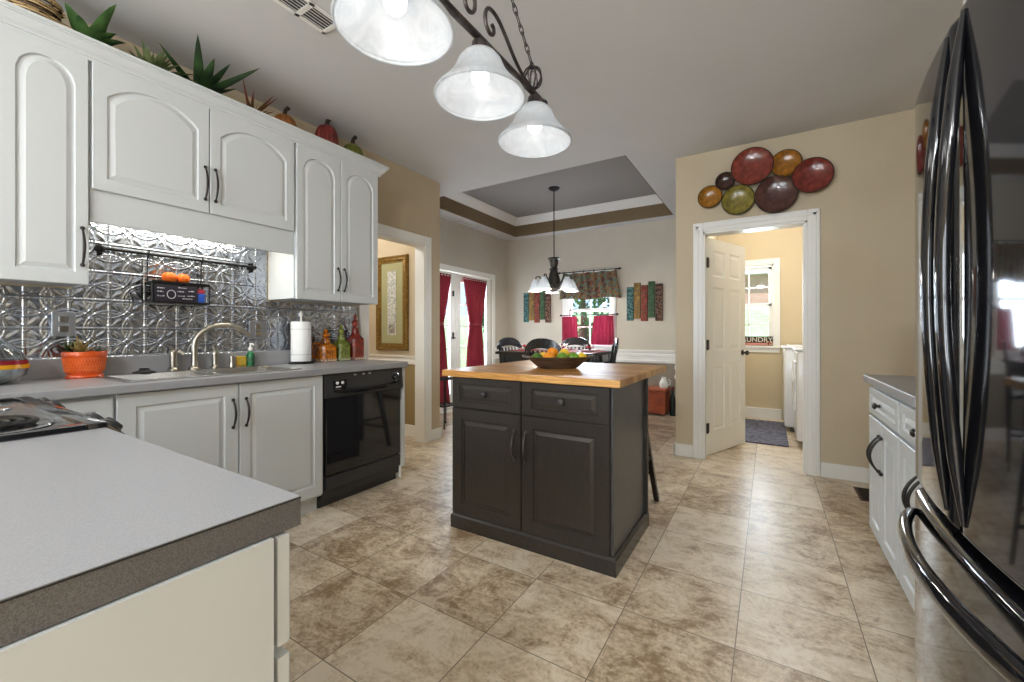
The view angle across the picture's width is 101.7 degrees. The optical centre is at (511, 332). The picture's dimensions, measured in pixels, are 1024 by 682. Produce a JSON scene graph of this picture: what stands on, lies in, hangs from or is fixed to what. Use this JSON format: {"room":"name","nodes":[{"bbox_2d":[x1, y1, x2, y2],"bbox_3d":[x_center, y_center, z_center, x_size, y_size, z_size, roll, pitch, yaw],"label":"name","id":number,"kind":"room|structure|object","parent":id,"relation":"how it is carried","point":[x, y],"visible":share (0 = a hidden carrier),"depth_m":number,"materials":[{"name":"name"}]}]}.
{"room":"kitchen","nodes":[
{"label":"kitchen","id":0,"kind":"room"},
{"bbox_2d":[0,10,439,428],"bbox_3d":[-2.582,-0.245,1.738,0.120,2.770,6.650,0,0,32],"label":"wall","id":1,"kind":"structure","parent":0,"point":[408,200],"depth_m":4.13,"materials":[{"name":"beige paint"}]},
{"bbox_2d":[0,25,88,286],"bbox_3d":[-2.181,-0.762,1.907,0.378,1.075,0.298,0,0,32],"label":"upper cabinet","id":2,"kind":"object","parent":1,"relation":"attached to","point":[44,87],"visible":1,"depth_m":1.83,"materials":[{"name":"white"}]},
{"bbox_2d":[6,0,72,28],"bbox_3d":[-2.197,-1.451,1.906,0.175,0.322,0.270,0,0,32],"label":"woven basket","id":3,"kind":"object","parent":2,"relation":"on","point":[39,7],"visible":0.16,"depth_m":1.90,"materials":[{"name":"wicker"}]},
{"bbox_2d":[0,222,357,359],"bbox_3d":[-2.042,-0.272,2.483,0.013,0.800,2.682,0,0,32],"label":"backsplash","id":4,"kind":"structure","parent":1,"relation":"attached to","point":[112,312],"depth_m":2.42,"materials":[{"name":"metal"}]},
{"bbox_2d":[51,311,75,336],"bbox_3d":[-2.263,-0.045,2.106,0.011,0.125,0.085,0,0,32],"label":"outlet plate","id":5,"kind":"object","parent":4,"relation":"attached to","point":[62,323],"visible":1,"depth_m":2.10,"materials":[{"name":"silver metal"}]},
{"bbox_2d":[95,243,256,272],"bbox_3d":[-1.974,-0.448,2.535,0.056,0.064,0.805,0,0,32],"label":"wall rail","id":6,"kind":"object","parent":4,"relation":"attached to","point":[99,248],"visible":1,"depth_m":2.43,"materials":[{"name":"black metal"}]},
{"bbox_2d":[144,250,209,304],"bbox_3d":[-1.972,-0.321,2.466,0.104,0.296,0.288,0,0,32],"label":"rack","id":7,"kind":"object","parent":6,"relation":"hanging from","point":[152,282],"visible":0.99,"depth_m":2.41,"materials":[{"name":"black metal"}]},
{"bbox_2d":[155,284,196,302],"bbox_3d":[-1.954,-0.230,2.430,0.013,0.092,0.203,0,0,32],"label":"chalkboard sign","id":8,"kind":"object","parent":7,"relation":"in","point":[162,292],"visible":1,"depth_m":2.42,"materials":[{"name":"black"}]},
{"bbox_2d":[249,321,266,338],"bbox_3d":[-1.770,-0.020,2.906,0.011,0.125,0.120,0,0,32],"label":"outlet plate","id":9,"kind":"object","parent":4,"relation":"attached to","point":[257,329],"visible":1,"depth_m":2.90,"materials":[{"name":"silver metal"}]},
{"bbox_2d":[89,62,293,254],"bbox_3d":[-1.842,-0.914,2.456,0.378,0.772,0.991,0,0,32],"label":"upper cabinet","id":10,"kind":"object","parent":1,"relation":"attached to","point":[161,161],"visible":0.98,"depth_m":2.26,"materials":[{"name":"white"}]},
{"bbox_2d":[65,3,123,45],"bbox_3d":[-2.004,-1.431,2.047,0.297,0.258,0.206,0,0,-3],"label":"plant","id":11,"kind":"object","parent":10,"relation":"on","point":[97,30],"visible":0.42,"depth_m":2.01,"materials":[{"name":"green plant"}]},
{"bbox_2d":[129,39,197,81],"bbox_3d":[-1.912,-1.426,2.277,0.205,0.248,0.311,0,0,32],"label":"succulent plant","id":12,"kind":"object","parent":10,"relation":"on","point":[159,60],"visible":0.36,"depth_m":2.23,"materials":[{"name":"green plant"}]},
{"bbox_2d":[0,0,388,177],"bbox_3d":[-1.733,-1.321,2.627,0.384,0.085,2.131,0,0,32],"label":"crown molding","id":13,"kind":"structure","parent":10,"relation":"attached to","point":[12,16],"depth_m":2.16,"materials":[{"name":"white"}]},
{"bbox_2d":[159,35,259,106],"bbox_3d":[-1.707,-1.441,2.418,0.460,0.278,0.426,0,0,-26],"label":"agave plant","id":14,"kind":"object","parent":10,"relation":"on","point":[205,78],"visible":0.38,"depth_m":2.37,"materials":[{"name":"green plant"}]},
{"bbox_2d":[243,80,276,113],"bbox_3d":[-1.634,-1.431,2.687,0.189,0.258,0.230,0,0,-36],"label":"aloe plant","id":15,"kind":"object","parent":10,"relation":"on","point":[261,108],"visible":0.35,"depth_m":2.65,"materials":[{"name":"red plant"}]},
{"bbox_2d":[268,144,377,305],"bbox_3d":[-1.397,-0.766,3.179,0.378,1.068,0.704,0,0,32],"label":"upper cabinet","id":16,"kind":"object","parent":1,"relation":"attached to","point":[334,259],"visible":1,"depth_m":3.02,"materials":[{"name":"white"}]},
{"bbox_2d":[274,106,296,126],"bbox_3d":[-1.583,-1.444,2.902,0.170,0.284,0.165,0,0,32],"label":"pumpkin","id":17,"kind":"object","parent":16,"relation":"on","point":[283,116],"visible":0.31,"depth_m":2.86,"materials":[{"name":"orange"}]},
{"bbox_2d":[315,119,338,144],"bbox_3d":[-1.412,-1.480,3.179,0.176,0.356,0.176,0,0,32],"label":"pumpkin","id":18,"kind":"object","parent":16,"relation":"on","point":[325,131],"visible":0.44,"depth_m":3.12,"materials":[{"name":"red"}]},
{"bbox_2d":[343,135,362,155],"bbox_3d":[-1.292,-1.455,3.374,0.176,0.306,0.171,0,0,32],"label":"pumpkin","id":19,"kind":"object","parent":16,"relation":"on","point":[351,146],"visible":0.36,"depth_m":3.33,"materials":[{"name":"green"}]},
{"bbox_2d":[359,223,431,442],"bbox_3d":[-1.145,0.069,4.056,0.145,2.143,0.901,0,0,32],"label":"trim","id":20,"kind":"structure","parent":1,"relation":"attached to","point":[422,244],"depth_m":4.35,"materials":[{"name":"white"}]},
{"bbox_2d":[369,238,414,424],"bbox_3d":[-2.254,-0.245,5.367,3.130,2.770,0.128,0,0,32],"label":"wall","id":21,"kind":"structure","parent":0,"point":[386,248],"depth_m":4.61,"materials":[{"name":"beige paint"}]},
{"bbox_2d":[369,354,414,364],"bbox_3d":[-2.292,0.300,5.306,3.130,0.100,0.030,0,0,32],"label":"trim","id":22,"kind":"structure","parent":21,"relation":"attached to","point":[411,359],"depth_m":4.71,"materials":[{"name":"white"}]},
{"bbox_2d":[376,254,408,350],"bbox_3d":[-1.367,-0.339,4.733,0.505,1.067,0.034,0,0,32],"label":"framed picture","id":23,"kind":"object","parent":21,"relation":"attached to","point":[392,309],"visible":0.93,"depth_m":4.72,"materials":[{"name":"gold metal"}]},
{"bbox_2d":[388,271,395,334],"bbox_3d":[-1.365,-0.339,4.737,0.135,0.727,0.004,0,0,32],"label":"print","id":24,"kind":"object","parent":23,"relation":"attached to","point":[391,274],"depth_m":4.73},
{"bbox_2d":[440,218,506,363],"bbox_3d":[-0.838,-0.245,6.284,0.120,2.770,2.920,0,0,32],"label":"wall","id":25,"kind":"structure","parent":0,"point":[461,246],"depth_m":6.75,"materials":[{"name":"beige paint"}]},
{"bbox_2d":[440,270,455,412],"bbox_3d":[-1.069,0.119,5.806,0.096,2.022,0.900,0,0,32],"label":"door","id":26,"kind":"structure","parent":25,"relation":"in","point":[451,298],"depth_m":6.11,"materials":[{"name":"white"}]},
{"bbox_2d":[440,273,451,405],"bbox_3d":[-1.064,0.092,5.757,0.048,1.875,0.735,0,0,33],"label":"door curtain","id":27,"kind":"object","parent":26,"relation":"hanging from","point":[445,279],"visible":0.33,"depth_m":5.90,"materials":[{"name":"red fabric"}]},
{"bbox_2d":[440,263,494,363],"bbox_3d":[-0.814,0.080,6.187,0.022,2.120,2.000,0,0,32],"label":"trim","id":28,"kind":"structure","parent":25,"relation":"attached to","point":[442,266],"depth_m":6.91,"materials":[{"name":"white"}]},
{"bbox_2d":[455,273,490,367],"bbox_3d":[-0.614,0.119,6.596,0.043,2.022,0.910,0,0,32],"label":"door","id":29,"kind":"structure","parent":25,"relation":"in","point":[458,277],"depth_m":6.35,"materials":[{"name":"white"}]},
{"bbox_2d":[462,277,487,366],"bbox_3d":[-0.572,0.092,6.555,0.048,1.875,0.650,0,0,33],"label":"door curtain","id":30,"kind":"object","parent":29,"relation":"hanging from","point":[475,289],"visible":0.73,"depth_m":6.54,"materials":[{"name":"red fabric"}]},
{"bbox_2d":[41,0,962,240],"bbox_3d":[-1.205,-1.880,2.857,7.550,0.500,10.400,0,0,32],"label":"ceiling","id":31,"kind":"structure","parent":0,"point":[653,83],"depth_m":2.59,"materials":[{"name":"paint"}]},
{"bbox_2d":[273,0,334,34],"bbox_3d":[-1.042,-1.623,2.093,0.150,0.011,0.320,0,0,32],"label":"ceiling vent","id":32,"kind":"object","parent":31,"relation":"in","point":[307,11],"visible":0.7,"depth_m":2.12,"materials":[{"name":"white"}]},
{"bbox_2d":[331,0,571,157],"bbox_3d":[-0.115,-1.246,1.539,0.337,0.768,1.167,0,0,32],"label":"pendant fixture","id":33,"kind":"object","parent":31,"relation":"hanging from","point":[482,85],"visible":1,"depth_m":1.46,"materials":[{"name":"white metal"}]},
{"bbox_2d":[331,0,454,66],"bbox_3d":[-0.332,-0.969,1.186,0.337,0.216,0.337,0,0,32],"label":"shade","id":34,"kind":"object","parent":33,"relation":"attached to","point":[404,33],"depth_m":1.27,"materials":[{"name":"white glass"}]},
{"bbox_2d":[434,37,525,120],"bbox_3d":[-0.117,-0.969,1.535,0.337,0.216,0.337,0,0,32],"label":"shade","id":35,"kind":"object","parent":33,"relation":"attached to","point":[479,87],"depth_m":1.59,"materials":[{"name":"white glass"}]},
{"bbox_2d":[498,94,571,157],"bbox_3d":[0.103,-0.969,1.892,0.337,0.216,0.337,0,0,32],"label":"shade","id":36,"kind":"object","parent":33,"relation":"attached to","point":[534,132],"depth_m":1.94,"materials":[{"name":"white glass"}]},
{"bbox_2d":[445,192,662,225],"bbox_3d":[0.549,-1.873,5.465,2.560,0.115,2.280,0,0,32],"label":"trim","id":37,"kind":"structure","parent":31,"relation":"attached to","point":[461,197],"depth_m":6.29,"materials":[{"name":"white"}]},
{"bbox_2d":[440,155,672,236],"bbox_3d":[0.549,-1.732,5.465,2.560,0.195,2.280,0,0,32],"label":"trim","id":38,"kind":"structure","parent":31,"relation":"attached to","point":[447,204],"depth_m":6.26,"materials":[{"name":"brown"}]},
{"bbox_2d":[463,155,655,216],"bbox_3d":[0.549,-1.955,5.465,2.600,0.050,2.320,0,0,32],"label":"ceiling","id":39,"kind":"structure","parent":0,"point":[613,179],"depth_m":5.61,"materials":[{"name":"grey"}]},
{"bbox_2d":[528,186,577,292],"bbox_3d":[0.544,-1.235,5.539,0.674,1.390,0.661,0,0,32],"label":"chandelier","id":40,"kind":"object","parent":39,"relation":"hanging from","point":[551,284],"visible":1,"depth_m":5.49,"materials":[{"name":"black metal"}]},
{"bbox_2d":[507,218,675,399],"bbox_3d":[1.312,-0.245,6.599,3.450,2.770,0.128,0,0,32],"label":"wall","id":41,"kind":"structure","parent":0,"point":[644,252],"depth_m":6.35,"materials":[{"name":"beige paint"}]},
{"bbox_2d":[534,292,539,322],"bbox_3d":[0.424,-0.439,7.057,0.097,0.527,0.028,0,0,32],"label":"fabric strip","id":42,"kind":"object","parent":41,"relation":"attached to","point":[536,294],"visible":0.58,"depth_m":7.04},
{"bbox_2d":[545,290,550,322],"bbox_3d":[0.601,-0.444,6.948,0.102,0.537,0.028,0,0,32],"label":"fabric strip","id":43,"kind":"object","parent":41,"relation":"attached to","point":[547,295],"visible":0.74,"depth_m":6.94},
{"bbox_2d":[495,347,675,378],"bbox_3d":[0.735,0.344,5.661,3.210,0.193,2.090,0,0,32],"label":"trim","id":44,"kind":"structure","parent":41,"relation":"attached to","point":[623,355],"depth_m":6.12,"materials":[{"name":"white"}]},
{"bbox_2d":[562,268,615,348],"bbox_3d":[1.228,-0.357,6.623,0.910,1.275,0.155,0,0,32],"label":"window","id":45,"kind":"structure","parent":41,"relation":"in","point":[567,304],"depth_m":6.62,"materials":[{"name":"white"}]},
{"bbox_2d":[560,313,617,315],"bbox_3d":[1.203,-0.285,6.555,0.966,0.036,0.077,0,0,32],"label":"curtain rod","id":46,"kind":"object","parent":45,"relation":"attached to","point":[616,313],"visible":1,"depth_m":6.50,"materials":[{"name":"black metal"}]},
{"bbox_2d":[562,316,577,341],"bbox_3d":[0.932,-0.043,6.697,0.280,0.445,0.032,0,0,32],"label":"cafe curtain","id":47,"kind":"object","parent":46,"relation":"hanging from","point":[569,324],"visible":0.81,"depth_m":6.71,"materials":[{"name":"fabric"}]},
{"bbox_2d":[591,316,613,344],"bbox_3d":[1.388,-0.043,6.416,0.370,0.445,0.032,0,0,32],"label":"cafe curtain","id":48,"kind":"object","parent":46,"relation":"hanging from","point":[603,326],"visible":1,"depth_m":6.41,"materials":[{"name":"fabric"}]},
{"bbox_2d":[559,267,620,273],"bbox_3d":[1.208,-0.970,6.543,1.026,0.036,0.092,0,0,32],"label":"curtain rod","id":49,"kind":"object","parent":41,"relation":"attached to","point":[619,268],"visible":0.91,"depth_m":6.48,"materials":[{"name":"black metal"}]},
{"bbox_2d":[559,268,620,299],"bbox_3d":[1.203,-0.754,6.512,1.015,0.468,0.039,0,0,32],"label":"valance","id":50,"kind":"object","parent":49,"relation":"hanging from","point":[590,285],"visible":0.84,"depth_m":6.46,"materials":[{"name":"fabric"}]},
{"bbox_2d":[627,287,633,320],"bbox_3d":[1.765,-0.435,6.231,0.097,0.500,0.028,0,0,32],"label":"fabric strip","id":51,"kind":"object","parent":41,"relation":"attached to","point":[630,290],"visible":1,"depth_m":6.21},
{"bbox_2d":[634,283,640,318],"bbox_3d":[1.854,-0.478,6.175,0.097,0.527,0.028,0,0,32],"label":"fabric strip","id":52,"kind":"object","parent":41,"relation":"attached to","point":[637,286],"visible":1,"depth_m":6.16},
{"bbox_2d":[641,285,647,320],"bbox_3d":[1.944,-0.439,6.120,0.097,0.527,0.028,0,0,32],"label":"fabric strip","id":53,"kind":"object","parent":41,"relation":"attached to","point":[644,288],"visible":1,"depth_m":6.11,"materials":[{"name":"fabric"}]},
{"bbox_2d":[648,281,654,317],"bbox_3d":[2.031,-0.488,6.066,0.092,0.527,0.028,0,0,32],"label":"fabric strip","id":54,"kind":"object","parent":41,"relation":"attached to","point":[651,284],"visible":1,"depth_m":6.05,"materials":[{"name":"fabric"}]},
{"bbox_2d":[655,283,662,320],"bbox_3d":[2.120,-0.444,6.011,0.102,0.537,0.028,0,0,32],"label":"fabric strip","id":55,"kind":"object","parent":41,"relation":"attached to","point":[658,287],"visible":1,"depth_m":6.00,"materials":[{"name":"fabric"}]},
{"bbox_2d":[281,410,914,681],"bbox_3d":[-1.205,1.190,2.857,7.550,0.100,10.400,0,0,32],"label":"floor","id":56,"kind":"structure","parent":0,"point":[748,565],"depth_m":1.85,"materials":[{"name":"tile"}]},
{"bbox_2d":[0,396,124,441],"bbox_3d":[-1.450,0.662,0.952,0.772,0.916,0.698,0,0,32],"label":"range","id":57,"kind":"object","parent":56,"relation":"on","point":[26,417],"visible":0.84,"depth_m":1.03,"materials":[{"name":"grey"}]},
{"bbox_2d":[56,395,112,417],"bbox_3d":[-2.238,0.702,1.577,0.626,0.876,0.937,0,0,32],"label":"base cabinet","id":58,"kind":"object","parent":56,"relation":"on","point":[102,405],"visible":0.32,"depth_m":1.75,"materials":[{"name":"white"}]},
{"bbox_2d":[0,349,407,399],"bbox_3d":[-1.766,0.196,2.313,0.665,0.135,2.685,0,0,32],"label":"countertop","id":59,"kind":"structure","parent":58,"relation":"on","point":[46,378],"depth_m":2.20,"materials":[{"name":"grey laminate"}]},
{"bbox_2d":[0,337,30,384],"bbox_3d":[-2.259,0.090,1.786,0.259,0.270,0.259,0,0,32],"label":"glass vase","id":60,"kind":"object","parent":59,"relation":"on","point":[14,365],"visible":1,"depth_m":1.79,"materials":[{"name":"multicoloured"}]},
{"bbox_2d":[56,337,107,378],"bbox_3d":[-2.162,0.121,2.106,0.181,0.207,0.172,0,0,0],"label":"planter","id":61,"kind":"object","parent":59,"relation":"on","point":[77,362],"visible":1,"depth_m":2.06,"materials":[{"name":"orange ceramic"}]},
{"bbox_2d":[167,349,185,369],"bbox_3d":[-1.985,0.157,2.466,0.063,0.122,0.085,0,0,32],"label":"sprayer","id":62,"kind":"object","parent":59,"relation":"on","point":[173,354],"visible":0.99,"depth_m":2.44,"materials":[{"name":"silver metal"}]},
{"bbox_2d":[95,365,301,382],"bbox_3d":[-1.734,0.304,2.361,0.510,0.172,0.830,0,0,32],"label":"sink","id":63,"kind":"object","parent":59,"relation":"in","point":[203,372],"visible":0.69,"depth_m":2.34,"materials":[{"name":"silver metal"}]},
{"bbox_2d":[188,323,250,368],"bbox_3d":[-1.850,0.077,2.642,0.329,0.282,0.091,0,0,-43],"label":"faucet","id":64,"kind":"object","parent":59,"relation":"on","point":[194,347],"visible":0.98,"depth_m":2.59,"materials":[{"name":"silver metal"}]},
{"bbox_2d":[288,312,313,363],"bbox_3d":[-1.554,0.033,3.072,0.170,0.385,0.170,0,0,32],"label":"paper towel holder","id":65,"kind":"object","parent":59,"relation":"on","point":[300,331],"visible":1,"depth_m":3.02,"materials":[{"name":"paper"}]},
{"bbox_2d":[311,329,336,361],"bbox_3d":[-1.481,0.094,3.253,0.126,0.262,0.190,0,0,32],"label":"decanter","id":66,"kind":"object","parent":59,"relation":"on","point":[325,351],"visible":0.99,"depth_m":3.24,"materials":[{"name":"glass"}]},
{"bbox_2d":[333,324,349,360],"bbox_3d":[-1.391,0.076,3.400,0.109,0.298,0.109,0,0,32],"label":"decanter","id":67,"kind":"object","parent":59,"relation":"on","point":[343,346],"visible":0.92,"depth_m":3.37,"materials":[{"name":"glass"}]},
{"bbox_2d":[346,314,363,359],"bbox_3d":[-1.321,0.031,3.513,0.113,0.388,0.113,0,0,32],"label":"decanter","id":68,"kind":"object","parent":59,"relation":"on","point":[356,341],"visible":0.95,"depth_m":3.48,"materials":[{"name":"glass"}]},
{"bbox_2d":[0,531,289,681],"bbox_3d":[-0.787,0.703,0.522,0.795,0.874,0.643,0,0,32],"label":"base cabinet","id":69,"kind":"object","parent":56,"relation":"on","point":[226,618],"visible":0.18,"depth_m":0.46,"materials":[{"name":"white"}]},
{"bbox_2d":[0,428,300,646],"bbox_3d":[-0.797,0.245,0.514,0.794,0.040,0.639,0,0,32],"label":"countertop","id":70,"kind":"structure","parent":69,"relation":"on","point":[94,518],"depth_m":0.51,"materials":[{"name":"grey laminate"}]},
{"bbox_2d":[113,375,322,514],"bbox_3d":[-1.713,0.702,2.389,0.668,0.876,0.995,0,0,32],"label":"base cabinet","id":71,"kind":"object","parent":56,"relation":"on","point":[270,432],"visible":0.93,"depth_m":2.26,"materials":[{"name":"white"}]},
{"bbox_2d":[317,368,402,508],"bbox_3d":[-1.258,0.704,3.095,0.610,0.872,0.670,0,0,32],"label":"dishwasher","id":72,"kind":"object","parent":56,"relation":"on","point":[362,409],"visible":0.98,"depth_m":2.90,"materials":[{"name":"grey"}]},
{"bbox_2d":[396,367,404,477],"bbox_3d":[-1.111,0.702,3.416,0.625,0.876,0.026,0,0,32],"label":"end panel","id":73,"kind":"object","parent":56,"relation":"on","point":[402,390],"visible":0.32,"depth_m":3.25,"materials":[{"name":"white"}]},
{"bbox_2d":[440,376,451,428],"bbox_3d":[-0.821,0.840,5.111,0.232,0.600,0.292,0,0,32],"label":"plant stand","id":74,"kind":"object","parent":56,"relation":"on","point":[445,378],"visible":0.52,"depth_m":5.06,"materials":[{"name":"black metal"}]},
{"bbox_2d":[497,337,521,360],"bbox_3d":[0.105,0.600,5.725,0.470,1.080,0.491,0,0,-44],"label":"dining chair","id":75,"kind":"object","parent":56,"relation":"on","point":[505,341],"visible":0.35,"depth_m":5.88,"materials":[{"name":"black paint"}]},
{"bbox_2d":[525,338,561,359],"bbox_3d":[0.459,0.600,4.938,0.470,1.080,0.491,0,0,32],"label":"dining chair","id":76,"kind":"object","parent":56,"relation":"on","point":[543,343],"visible":0.26,"depth_m":4.73,"materials":[{"name":"black paint"}]},
{"bbox_2d":[451,377,648,577],"bbox_3d":[0.211,0.697,2.451,1.003,0.886,0.669,0,0,32],"label":"kitchen island","id":77,"kind":"object","parent":56,"relation":"on","point":[559,472],"visible":0.84,"depth_m":2.17,"materials":[{"name":"grey paint"}]},
{"bbox_2d":[442,360,666,387],"bbox_3d":[0.308,0.235,2.619,1.067,0.036,1.027,0,0,32],"label":"countertop","id":78,"kind":"structure","parent":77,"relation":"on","point":[610,375],"depth_m":2.29,"materials":[{"name":"brown wood"}]},
{"bbox_2d":[522,355,593,368],"bbox_3d":[0.284,0.176,2.586,0.398,0.081,0.322,0,0,32],"label":"fruit bowl","id":79,"kind":"object","parent":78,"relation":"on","point":[540,362],"visible":0.83,"depth_m":2.49,"materials":[{"name":"brown wood"}]},
{"bbox_2d":[495,349,610,362],"bbox_3d":[0.576,0.688,5.442,1.270,0.905,0.970,0,0,32],"label":"dining table","id":80,"kind":"object","parent":56,"relation":"on","point":[505,356],"visible":0.32,"depth_m":5.26,"materials":[{"name":"brown wood"}]},
{"bbox_2d":[561,337,589,349],"bbox_3d":[0.809,0.600,5.886,0.470,1.080,0.491,0,0,32],"label":"dining chair","id":81,"kind":"object","parent":56,"relation":"on","point":[573,340],"visible":0.27,"depth_m":6.07,"materials":[{"name":"black paint"}]},
{"bbox_2d":[648,432,659,501],"bbox_3d":[0.703,0.825,2.780,0.451,0.630,0.419,0,0,32],"label":"bar stool","id":82,"kind":"object","parent":56,"relation":"on","point":[651,472],"visible":0.12,"depth_m":2.81,"materials":[{"name":"brown wood"}]},
{"bbox_2d":[648,386,669,415],"bbox_3d":[1.992,0.953,5.900,0.420,0.375,0.315,0,0,32],"label":"wooden chest","id":83,"kind":"object","parent":56,"relation":"on","point":[658,398],"visible":0.5,"depth_m":5.74,"materials":[{"name":"brown wood"}]},
{"bbox_2d":[745,419,788,446],"bbox_3d":[2.790,1.135,4.917,0.750,0.010,1.330,0,0,32],"label":"rug","id":84,"kind":"object","parent":56,"relation":"on","point":[765,432],"visible":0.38,"depth_m":4.74,"materials":[{"name":"fabric"}]},
{"bbox_2d":[781,344,802,431],"bbox_3d":[3.608,0.590,4.901,0.740,1.080,0.678,0,0,32],"label":"washing machine","id":85,"kind":"object","parent":56,"relation":"on","point":[787,351],"visible":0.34,"depth_m":4.78,"materials":[{"name":"white"}]},
{"bbox_2d":[791,347,802,441],"bbox_3d":[3.303,0.590,4.255,0.752,1.080,0.678,0,0,32],"label":"dryer","id":86,"kind":"object","parent":56,"relation":"on","point":[797,361],"visible":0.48,"depth_m":4.15,"materials":[{"name":"white"}]},
{"bbox_2d":[853,486,868,501],"bbox_3d":[2.503,1.135,2.927,0.130,0.009,0.290,0,0,32],"label":"floor vent","id":87,"kind":"object","parent":56,"relation":"in","point":[863,493],"visible":0.52,"depth_m":2.94,"materials":[{"name":"brown"}]},
{"bbox_2d":[866,386,905,580],"bbox_3d":[2.021,0.702,1.856,0.679,0.876,0.610,0,0,32],"label":"base cabinet","id":88,"kind":"object","parent":56,"relation":"on","point":[883,449],"visible":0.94,"depth_m":1.96,"materials":[{"name":"white"}]},
{"bbox_2d":[900,403,922,611],"bbox_3d":[1.682,0.702,1.307,0.679,0.876,0.660,0,0,32],"label":"base cabinet","id":89,"kind":"object","parent":56,"relation":"on","point":[909,482],"visible":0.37,"depth_m":1.62,"materials":[{"name":"white"}]},
{"bbox_2d":[863,374,914,406],"bbox_3d":[1.864,0.196,1.567,0.651,0.135,1.305,0,0,32],"label":"countertop","id":90,"kind":"structure","parent":89,"relation":"on","point":[902,388],"depth_m":1.86,"materials":[{"name":"grey laminate"}]},
{"bbox_2d":[897,0,1023,681],"bbox_3d":[1.187,0.240,0.671,0.804,1.800,0.837,0,0,32],"label":"refrigerator","id":91,"kind":"object","parent":56,"relation":"on","point":[965,555],"visible":1,"depth_m":0.78,"materials":[{"name":"grey"}]},
{"bbox_2d":[718,227,802,419],"bbox_3d":[3.642,-0.245,5.461,1.950,2.770,0.120,0,0,32],"label":"wall","id":92,"kind":"structure","parent":0,"point":[763,371],"depth_m":5.48,"materials":[{"name":"beige paint"}]},
{"bbox_2d":[745,258,780,352],"bbox_3d":[3.227,-0.362,5.684,0.740,1.245,0.155,0,0,32],"label":"window","id":93,"kind":"structure","parent":92,"relation":"in","point":[773,266],"depth_m":5.53,"materials":[{"name":"white"}]},
{"bbox_2d":[745,336,772,345],"bbox_3d":[3.260,0.107,5.589,0.405,0.124,0.023,0,0,32],"label":"sign","id":94,"kind":"object","parent":93,"relation":"on","point":[749,340],"visible":0.92,"depth_m":5.56,"materials":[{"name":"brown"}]},
{"bbox_2d":[745,407,781,419],"bbox_3d":[3.205,1.070,5.648,0.750,0.140,0.020,0,0,32],"label":"baseboard","id":95,"kind":"structure","parent":92,"relation":"attached to","point":[754,412],"depth_m":5.55,"materials":[{"name":"white"}]},
{"bbox_2d":[676,109,914,467],"bbox_3d":[2.392,-0.245,3.435,1.952,2.770,0.122,0,0,32],"label":"wall","id":96,"kind":"structure","parent":0,"point":[867,209],"depth_m":3.23,"materials":[{"name":"beige paint"}]},
{"bbox_2d":[698,185,721,207],"bbox_3d":[1.769,-1.212,3.724,0.200,0.200,0.042,0,0,32],"label":"wall plate","id":97,"kind":"object","parent":96,"relation":"attached to","point":[710,196],"visible":1,"depth_m":3.73,"materials":[{"name":"ceramic"}]},
{"bbox_2d":[715,172,734,189],"bbox_3d":[1.866,-1.320,3.647,0.157,0.157,0.072,0,0,32],"label":"wall plate","id":98,"kind":"object","parent":96,"relation":"attached to","point":[724,181],"visible":1,"depth_m":3.64,"materials":[{"name":"ceramic"}]},
{"bbox_2d":[706,237,748,454],"bbox_3d":[2.085,0.122,4.082,0.756,2.015,0.159,0,0,-36],"label":"door","id":99,"kind":"structure","parent":96,"relation":"in","point":[725,261],"depth_m":4.07,"materials":[{"name":"white"}]},
{"bbox_2d":[721,184,754,214],"bbox_3d":[1.951,-1.145,3.600,0.256,0.256,0.062,0,0,32],"label":"wall plate","id":100,"kind":"object","parent":96,"relation":"attached to","point":[738,199],"visible":1,"depth_m":3.59,"materials":[{"name":"ceramic"}]},
{"bbox_2d":[731,147,773,184],"bbox_3d":[2.035,-1.402,3.534,0.315,0.315,0.087,0,0,32],"label":"wall plate","id":101,"kind":"object","parent":96,"relation":"attached to","point":[751,166],"visible":1,"depth_m":3.52,"materials":[{"name":"ceramic"}]},
{"bbox_2d":[693,208,819,475],"bbox_3d":[2.084,0.072,3.614,0.937,2.135,0.160,0,0,32],"label":"trim","id":102,"kind":"structure","parent":96,"relation":"attached to","point":[809,219],"depth_m":3.42,"materials":[{"name":"white"}]},
{"bbox_2d":[673,440,868,483],"bbox_3d":[2.028,1.083,2.979,1.852,0.115,1.280,0,0,32],"label":"baseboard","id":103,"kind":"structure","parent":96,"relation":"attached to","point":[829,470],"depth_m":3.25,"materials":[{"name":"white"}]},
{"bbox_2d":[755,175,798,212],"bbox_3d":[2.188,-1.145,3.454,0.309,0.309,0.062,0,0,32],"label":"wall plate","id":104,"kind":"object","parent":96,"relation":"attached to","point":[775,194],"visible":1,"depth_m":3.45,"materials":[{"name":"ceramic"}]},
{"bbox_2d":[771,149,802,176],"bbox_3d":[2.242,-1.382,3.415,0.222,0.222,0.072,0,0,32],"label":"wall plate","id":105,"kind":"object","parent":96,"relation":"attached to","point":[785,161],"visible":1,"depth_m":3.40,"materials":[{"name":"ceramic"}]},
{"bbox_2d":[791,157,834,192],"bbox_3d":[2.387,-1.245,3.317,0.278,0.278,0.087,0,0,32],"label":"wall plate","id":106,"kind":"object","parent":96,"relation":"attached to","point":[813,174],"visible":1,"depth_m":3.30,"materials":[{"name":"ceramic"}]},
{"label":"outside","id":107,"kind":"structure","parent":0,"visible":0},
{"bbox_2d":[444,307,768,367],"bbox_3d":[3.118,0.090,9.825,55.000,3.100,60.000,0,0,32],"label":"ground","id":108,"kind":"structure","parent":107,"point":[758,315],"depth_m":14.81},
{"bbox_2d":[573,297,609,341],"bbox_3d":[2.132,-1.427,12.737,3.806,4.273,3.746,0,0,-34],"label":"tree","id":109,"kind":"object","parent":108,"relation":"on","point":[583,332],"visible":0.07,"depth_m":12.63,"materials":[{"name":"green plant"}]},
{"bbox_2d":[745,270,768,303],"bbox_3d":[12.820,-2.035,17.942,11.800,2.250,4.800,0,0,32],"label":"brick house","id":110,"kind":"structure","parent":108,"relation":"on","point":[758,278],"depth_m":17.22,"materials":[{"name":"grey"}]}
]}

